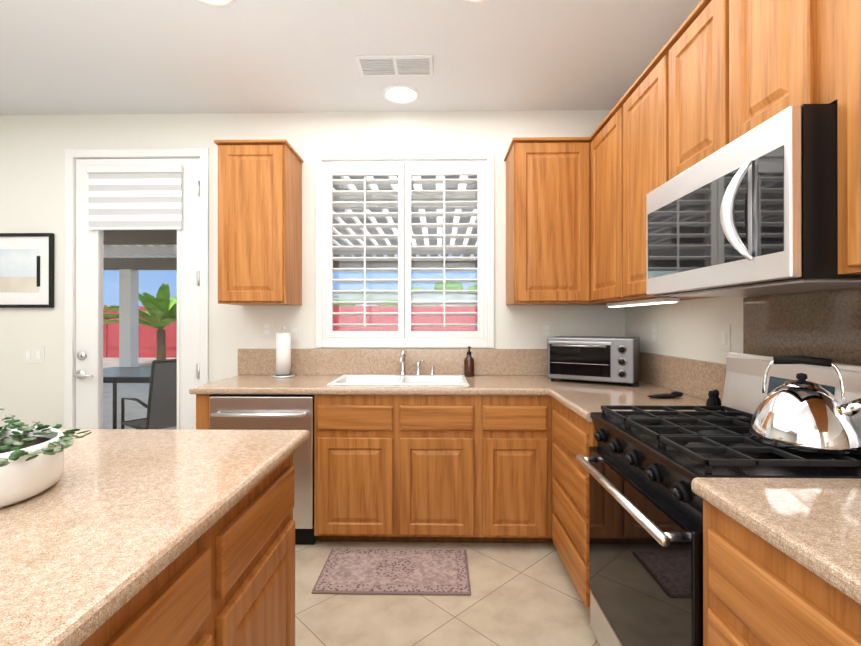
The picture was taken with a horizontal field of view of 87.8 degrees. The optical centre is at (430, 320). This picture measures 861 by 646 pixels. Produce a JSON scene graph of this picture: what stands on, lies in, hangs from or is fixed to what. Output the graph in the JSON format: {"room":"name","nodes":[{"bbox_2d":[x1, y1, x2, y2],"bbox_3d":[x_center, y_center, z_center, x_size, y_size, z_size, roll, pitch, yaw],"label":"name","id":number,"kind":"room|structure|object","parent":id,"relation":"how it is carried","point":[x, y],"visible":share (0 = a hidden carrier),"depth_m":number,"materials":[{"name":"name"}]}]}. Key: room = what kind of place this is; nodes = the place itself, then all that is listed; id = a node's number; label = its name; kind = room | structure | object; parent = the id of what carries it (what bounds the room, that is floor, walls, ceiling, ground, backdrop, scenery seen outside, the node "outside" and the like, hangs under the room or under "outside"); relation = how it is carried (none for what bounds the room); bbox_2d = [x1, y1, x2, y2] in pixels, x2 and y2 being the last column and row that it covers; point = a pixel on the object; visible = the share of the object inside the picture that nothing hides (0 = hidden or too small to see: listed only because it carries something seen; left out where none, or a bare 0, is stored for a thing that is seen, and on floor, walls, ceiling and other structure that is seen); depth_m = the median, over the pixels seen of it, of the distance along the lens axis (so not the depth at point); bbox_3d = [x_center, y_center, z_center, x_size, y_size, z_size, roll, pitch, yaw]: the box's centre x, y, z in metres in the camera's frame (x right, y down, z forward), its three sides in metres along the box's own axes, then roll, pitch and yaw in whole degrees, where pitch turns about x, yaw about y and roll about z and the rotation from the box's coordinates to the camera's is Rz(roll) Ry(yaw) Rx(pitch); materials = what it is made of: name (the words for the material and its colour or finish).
{"room":"kitchen","nodes":[
{"label":"kitchen","id":0,"kind":"room"},
{"bbox_2d":[0,110,624,428],"bbox_3d":[-1.618,-0.084,3.239,6.240,2.760,0.150,0,0,1],"label":"wall","id":1,"kind":"structure","parent":0,"point":[32,172],"depth_m":3.16,"materials":[{"name":"white paint"}]},
{"bbox_2d":[0,233,53,307],"bbox_3d":[-2.981,-0.353,3.176,0.617,0.527,0.022,0,0,1],"label":"picture frame","id":2,"kind":"object","parent":1,"relation":"attached to","point":[26,270],"visible":1,"depth_m":3.17,"materials":[{"name":"black"}]},
{"bbox_2d":[23,346,43,362],"bbox_3d":[-2.819,0.243,3.181,0.150,0.118,0.008,0,0,1],"label":"light switch","id":3,"kind":"object","parent":1,"relation":"attached to","point":[33,354],"visible":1,"depth_m":3.18,"materials":[{"name":"white plastic"}]},
{"bbox_2d":[64,148,208,428],"bbox_3d":[-2.075,0.041,3.243,1.025,2.510,0.178,0,0,1],"label":"door frame","id":4,"kind":"structure","parent":1,"relation":"attached to","point":[72,154],"depth_m":3.16,"materials":[{"name":"white paint"}]},
{"bbox_2d":[74,158,199,428],"bbox_3d":[-2.076,0.068,3.166,0.898,2.433,0.109,0,0,1],"label":"entry door","id":5,"kind":"structure","parent":1,"relation":"in","point":[140,194],"depth_m":3.17,"materials":[{"name":"white paint"}]},
{"bbox_2d":[214,139,302,304],"bbox_3d":[-1.123,-0.617,2.971,0.454,1.021,0.365,0,0,1],"label":"upper cabinet","id":6,"kind":"object","parent":1,"relation":"attached to","point":[259,222],"visible":1,"depth_m":2.80,"materials":[{"name":"brown wood"}]},
{"bbox_2d":[262,321,271,336],"bbox_3d":[-1.150,0.061,3.150,0.075,0.118,0.007,0,0,1],"label":"electrical outlet","id":7,"kind":"object","parent":1,"relation":"attached to","point":[266,328],"visible":1,"depth_m":3.15,"materials":[{"name":"white plastic"}]},
{"bbox_2d":[289,325,299,341],"bbox_3d":[-0.955,0.091,3.146,0.075,0.118,0.007,0,0,1],"label":"electrical outlet","id":8,"kind":"object","parent":1,"relation":"attached to","point":[294,330],"visible":0.96,"depth_m":3.15,"materials":[{"name":"white plastic"}]},
{"bbox_2d":[315,152,493,347],"bbox_3d":[-0.180,-0.489,3.203,1.248,1.361,0.168,0,0,1],"label":"window","id":9,"kind":"structure","parent":1,"relation":"in","point":[320,159],"depth_m":3.13,"materials":[{"name":"white paint"}]},
{"bbox_2d":[323,160,485,339],"bbox_3d":[-0.181,-0.489,3.158,1.146,1.259,0.066,0,0,1],"label":"window shutters","id":10,"kind":"object","parent":9,"relation":"attached to","point":[404,171],"visible":1,"depth_m":3.14,"materials":[{"name":"white paint"}]},
{"bbox_2d":[504,137,587,304],"bbox_3d":[0.753,-0.616,2.940,0.464,1.021,0.355,0,0,1],"label":"upper cabinet","id":11,"kind":"object","parent":1,"relation":"attached to","point":[547,177],"depth_m":2.76,"materials":[{"name":"brown wood"}]},
{"bbox_2d":[542,322,551,338],"bbox_3d":[0.810,0.071,3.113,0.075,0.118,0.007,0,0,1],"label":"electrical outlet","id":12,"kind":"object","parent":1,"relation":"attached to","point":[546,329],"visible":0.88,"depth_m":3.11,"materials":[{"name":"white plastic"}]},
{"bbox_2d":[0,0,700,114],"bbox_3d":[-1.680,-1.520,-0.008,6.240,0.100,6.650,0,0,1],"label":"ceiling","id":13,"kind":"structure","parent":0,"point":[70,57],"depth_m":2.45,"materials":[{"name":"white paint"}]},
{"bbox_2d":[197,0,234,6],"bbox_3d":[-0.976,-1.459,1.962,0.236,0.010,0.236,0,0,1],"label":"recessed light","id":14,"kind":"object","parent":13,"relation":"in","point":[219,3],"visible":1,"depth_m":2.05,"materials":[{"name":"white paint"}]},
{"bbox_2d":[355,55,432,76],"bbox_3d":[-0.201,-1.459,2.572,0.430,0.012,0.205,0,0,1],"label":"ceiling vent","id":15,"kind":"object","parent":13,"relation":"in","point":[391,65],"visible":1,"depth_m":2.55,"materials":[{"name":"white metal"}]},
{"bbox_2d":[383,85,418,103],"bbox_3d":[-0.190,-1.457,2.894,0.236,0.010,0.236,0,0,1],"label":"recessed light","id":16,"kind":"object","parent":13,"relation":"in","point":[401,94],"visible":0.98,"depth_m":2.89,"materials":[{"name":"white glass"}]},
{"bbox_2d":[463,0,488,2],"bbox_3d":[0.208,-1.459,1.940,0.236,0.010,0.236,0,0,1],"label":"recessed light","id":17,"kind":"object","parent":13,"relation":"in","point":[475,1],"visible":1,"depth_m":2.04,"materials":[{"name":"white paint"}]},
{"bbox_2d":[295,536,599,645],"bbox_3d":[-1.680,1.340,-0.013,6.240,0.100,6.650,0,0,1],"label":"floor","id":18,"kind":"structure","parent":0,"point":[524,594],"depth_m":2.01,"materials":[{"name":"tile"}]},
{"bbox_2d":[80,454,294,645],"bbox_3d":[-1.380,0.854,0.344,1.826,0.873,2.375,0,0,1],"label":"base cabinet","id":19,"kind":"object","parent":18,"relation":"on","point":[227,578],"visible":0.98,"depth_m":1.03,"materials":[{"name":"brown wood"}]},
{"bbox_2d":[0,429,309,645],"bbox_3d":[-1.403,0.396,0.343,1.920,0.040,2.470,0,0,1],"label":"countertop","id":20,"kind":"structure","parent":19,"relation":"on","point":[109,524],"depth_m":0.86,"materials":[{"name":"stone"}]},
{"bbox_2d":[0,408,91,508],"bbox_3d":[-0.992,0.275,0.949,0.452,0.201,0.443,0,0,1],"label":"potted plant","id":21,"kind":"object","parent":20,"relation":"on","point":[32,461],"visible":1,"depth_m":0.95,"materials":[{"name":"white ceramic"}]},
{"bbox_2d":[209,394,314,544],"bbox_3d":[-0.957,0.861,2.789,0.594,0.868,0.601,0,0,1],"label":"dishwasher","id":22,"kind":"object","parent":18,"relation":"on","point":[260,412],"visible":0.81,"depth_m":2.53,"materials":[{"name":"silver metal"}]},
{"bbox_2d":[196,394,343,540],"bbox_3d":[-0.986,0.859,2.840,0.698,0.872,0.576,0,0,1],"label":"base cabinet","id":23,"kind":"object","parent":18,"relation":"on","point":[328,409],"depth_m":2.52,"materials":[{"name":"brown wood"}]},
{"bbox_2d":[311,549,470,594],"bbox_3d":[-0.183,1.286,2.314,0.755,0.014,0.410,0,0,1],"label":"rug","id":24,"kind":"object","parent":18,"relation":"on","point":[400,571],"visible":1,"depth_m":2.27,"materials":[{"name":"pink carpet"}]},
{"bbox_2d":[544,395,596,610],"bbox_3d":[0.982,0.858,2.173,0.657,0.872,0.682,0,0,1],"label":"base cabinet","id":25,"kind":"object","parent":18,"relation":"on","point":[567,435],"depth_m":2.13,"materials":[{"name":"brown wood"}]},
{"bbox_2d":[189,349,647,394],"bbox_3d":[-0.008,0.309,2.806,2.700,0.223,0.649,0,0,1],"label":"countertop","id":26,"kind":"structure","parent":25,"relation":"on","point":[498,372],"depth_m":3.10,"materials":[{"name":"stone"}]},
{"bbox_2d":[272,326,294,377],"bbox_3d":[-0.992,0.208,3.021,0.150,0.344,0.150,0,0,1],"label":"paper towel","id":27,"kind":"object","parent":26,"relation":"on","point":[283,354],"visible":1,"depth_m":2.98,"materials":[{"name":"white paper"}]},
{"bbox_2d":[327,375,468,385],"bbox_3d":[-0.185,0.438,2.834,0.826,0.134,0.453,0,0,1],"label":"sink","id":28,"kind":"object","parent":26,"relation":"in","point":[430,380],"visible":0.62,"depth_m":2.99,"materials":[{"name":"white ceramic"}]},
{"bbox_2d":[399,351,434,374],"bbox_3d":[-0.092,0.287,2.967,0.244,0.165,0.186,0,0,1],"label":"faucet","id":29,"kind":"object","parent":26,"relation":"on","point":[402,362],"visible":1,"depth_m":3.02,"materials":[{"name":"silver metal"}]},
{"bbox_2d":[464,346,473,376],"bbox_3d":[0.264,0.278,3.045,0.070,0.203,0.075,0,0,1],"label":"soap bottle","id":30,"kind":"object","parent":26,"relation":"on","point":[469,366],"visible":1,"depth_m":3.02,"materials":[{"name":"brown glass"}]},
{"bbox_2d":[547,336,639,386],"bbox_3d":[1.010,0.242,2.782,0.500,0.275,0.347,0,0,31],"label":"toaster oven","id":31,"kind":"object","parent":26,"relation":"on","point":[601,359],"visible":1,"depth_m":2.65,"materials":[{"name":"silver metal"}]},
{"bbox_2d":[545,353,725,421],"bbox_3d":[0.988,0.308,2.147,0.683,0.223,0.630,0,0,1],"label":"countertop","id":32,"kind":"structure","parent":25,"relation":"on","point":[659,373],"depth_m":2.29,"materials":[{"name":"stone"}]},
{"bbox_2d":[648,391,682,397],"bbox_3d":[1.155,0.365,2.200,0.194,0.026,0.072,0,0,-14],"label":"spoon rest","id":33,"kind":"object","parent":32,"relation":"on","point":[675,394],"visible":0.98,"depth_m":2.18,"materials":[{"name":"black"}]},
{"bbox_2d":[706,389,721,410],"bbox_3d":[1.205,0.337,1.904,0.089,0.082,0.043,0,0,-40],"label":"pepper mill","id":34,"kind":"object","parent":32,"relation":"on","point":[713,399],"visible":0.79,"depth_m":1.88,"materials":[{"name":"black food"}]},
{"bbox_2d":[576,352,860,645],"bbox_3d":[0.936,0.700,1.450,0.718,1.145,0.756,0,0,1],"label":"range","id":35,"kind":"object","parent":18,"relation":"on","point":[641,466],"visible":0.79,"depth_m":1.35,"materials":[{"name":"black metal"}]},
{"bbox_2d":[748,355,860,454],"bbox_3d":[1.037,0.220,1.247,0.249,0.243,0.244,0,0,1],"label":"kettle","id":36,"kind":"object","parent":35,"relation":"on","point":[801,414],"visible":1,"depth_m":1.18,"materials":[{"name":"silver metal"}]},
{"bbox_2d":[703,500,860,645],"bbox_3d":[0.956,0.855,0.792,0.656,0.872,0.549,0,0,1],"label":"base cabinet","id":37,"kind":"object","parent":18,"relation":"on","point":[758,591],"visible":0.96,"depth_m":0.83,"materials":[{"name":"brown wood"}]},
{"bbox_2d":[691,477,860,604],"bbox_3d":[0.951,0.304,0.206,0.683,0.223,1.725,0,0,1],"label":"countertop","id":38,"kind":"structure","parent":37,"relation":"on","point":[813,525],"depth_m":0.87,"materials":[{"name":"stone"}]},
{"bbox_2d":[625,288,860,363],"bbox_3d":[1.363,-0.090,-0.143,0.150,2.760,6.500,0,0,1],"label":"wall","id":39,"kind":"structure","parent":0,"point":[688,329],"depth_m":2.30,"materials":[{"name":"white paint"}]},
{"bbox_2d":[588,105,615,303],"bbox_3d":[1.159,-0.617,2.530,0.356,1.021,0.490,0,0,1],"label":"upper cabinet","id":40,"kind":"object","parent":39,"relation":"attached to","point":[602,142],"depth_m":2.56,"materials":[{"name":"brown wood"}]},
{"bbox_2d":[606,297,679,306],"bbox_3d":[1.117,-0.093,2.412,0.080,0.024,0.700,0,0,1],"label":"under-cabinet light","id":41,"kind":"object","parent":40,"relation":"attached to","point":[663,300],"visible":1,"depth_m":2.25,"materials":[{"name":"white paint"}]},
{"bbox_2d":[651,324,657,343],"bbox_3d":[1.337,0.080,2.677,0.007,0.118,0.075,0,0,1],"label":"electrical outlet","id":42,"kind":"object","parent":39,"relation":"attached to","point":[654,333],"visible":1,"depth_m":2.67,"materials":[{"name":"white plastic"}]},
{"bbox_2d":[616,47,712,301],"bbox_3d":[1.151,-0.618,2.059,0.356,1.021,0.453,0,0,1],"label":"upper cabinet","id":43,"kind":"object","parent":39,"relation":"attached to","point":[640,112],"depth_m":2.12,"materials":[{"name":"brown wood"}]},
{"bbox_2d":[664,0,719,182],"bbox_3d":[1.143,-0.829,1.642,0.356,0.601,0.381,0,0,1],"label":"upper cabinet","id":44,"kind":"object","parent":39,"relation":"attached to","point":[714,76],"depth_m":1.65,"materials":[{"name":"brown wood"}]},
{"bbox_2d":[719,325,730,351],"bbox_3d":[1.324,0.079,2.017,0.008,0.118,0.075,0,0,1],"label":"switch plate","id":45,"kind":"object","parent":39,"relation":"attached to","point":[724,337],"visible":1,"depth_m":2.01,"materials":[{"name":"white plastic"}]},
{"bbox_2d":[720,0,827,148],"bbox_3d":[1.135,-0.830,1.261,0.356,0.601,0.382,0,0,1],"label":"upper cabinet","id":46,"kind":"object","parent":39,"relation":"attached to","point":[774,53],"depth_m":1.27,"materials":[{"name":"brown wood"}]},
{"bbox_2d":[646,104,860,296],"bbox_3d":[1.068,-0.307,1.450,0.495,0.424,0.756,0,0,1],"label":"over-the-range microwave","id":47,"kind":"object","parent":46,"relation":"attached to","point":[753,212],"visible":0.98,"depth_m":1.21,"materials":[{"name":"silver metal"}]},
{"bbox_2d":[743,289,860,365],"bbox_3d":[1.307,0.139,1.436,0.018,0.468,0.867,0,0,1],"label":"backsplash","id":48,"kind":"structure","parent":39,"relation":"attached to","point":[826,324],"depth_m":1.55,"materials":[{"name":"stone"}]},
{"bbox_2d":[828,0,860,273],"bbox_3d":[1.128,-0.621,0.861,0.356,1.021,0.417,0,0,1],"label":"upper cabinet","id":49,"kind":"object","parent":39,"relation":"attached to","point":[844,16],"depth_m":1.03,"materials":[{"name":"brown wood"}]},
{"label":"outside","id":50,"kind":"structure","parent":0,"visible":0},
{"bbox_2d":[103,357,176,428],"bbox_3d":[0.553,1.473,31.625,80.000,0.200,56.700,0,0,1],"label":"ground","id":51,"kind":"structure","parent":50,"point":[123,390],"depth_m":7.70,"materials":[{"name":"concrete"}]},
{"bbox_2d":[103,367,150,428],"bbox_3d":[-3.204,0.947,5.042,1.500,0.744,1.000,0,0,1],"label":"patio table","id":52,"kind":"object","parent":51,"relation":"on","point":[137,378],"depth_m":4.85,"materials":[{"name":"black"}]},
{"bbox_2d":[119,269,138,383],"bbox_3d":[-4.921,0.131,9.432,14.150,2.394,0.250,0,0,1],"label":"patio column","id":53,"kind":"structure","parent":51,"relation":"on","point":[131,361],"depth_m":9.34,"materials":[{"name":"white paint"}]},
{"bbox_2d":[103,176,476,269],"bbox_3d":[-2.398,-1.230,6.422,19.060,0.305,6.140,0,0,1],"label":"pergola","id":54,"kind":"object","parent":53,"relation":"on","point":[136,248],"depth_m":6.63,"materials":[{"name":"white paint"}]},
{"bbox_2d":[103,283,176,359],"bbox_3d":[-7.985,0.175,13.074,3.801,2.323,3.510,0,0,1],"label":"palm tree","id":55,"kind":"object","parent":51,"relation":"on","point":[158,304],"depth_m":12.72,"materials":[{"name":"green plant"}]},
{"bbox_2d":[121,359,176,428],"bbox_3d":[-2.344,0.823,4.042,0.646,0.994,0.566,0,0,36],"label":"patio chair","id":56,"kind":"object","parent":51,"relation":"on","point":[155,397],"depth_m":3.76,"materials":[{"name":"grey fabric"}]},
{"bbox_2d":[103,305,476,357],"bbox_3d":[0.255,0.391,15.985,60.080,1.899,0.090,0,0,1],"label":"fence","id":57,"kind":"object","parent":51,"relation":"on","point":[113,339],"depth_m":16.03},
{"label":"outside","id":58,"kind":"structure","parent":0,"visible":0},
{"bbox_2d":[333,282,476,305],"bbox_3d":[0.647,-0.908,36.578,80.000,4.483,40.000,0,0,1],"label":"bush","id":59,"kind":"object","parent":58,"point":[389,296],"depth_m":21.65,"materials":[{"name":"green plant"}]}
]}

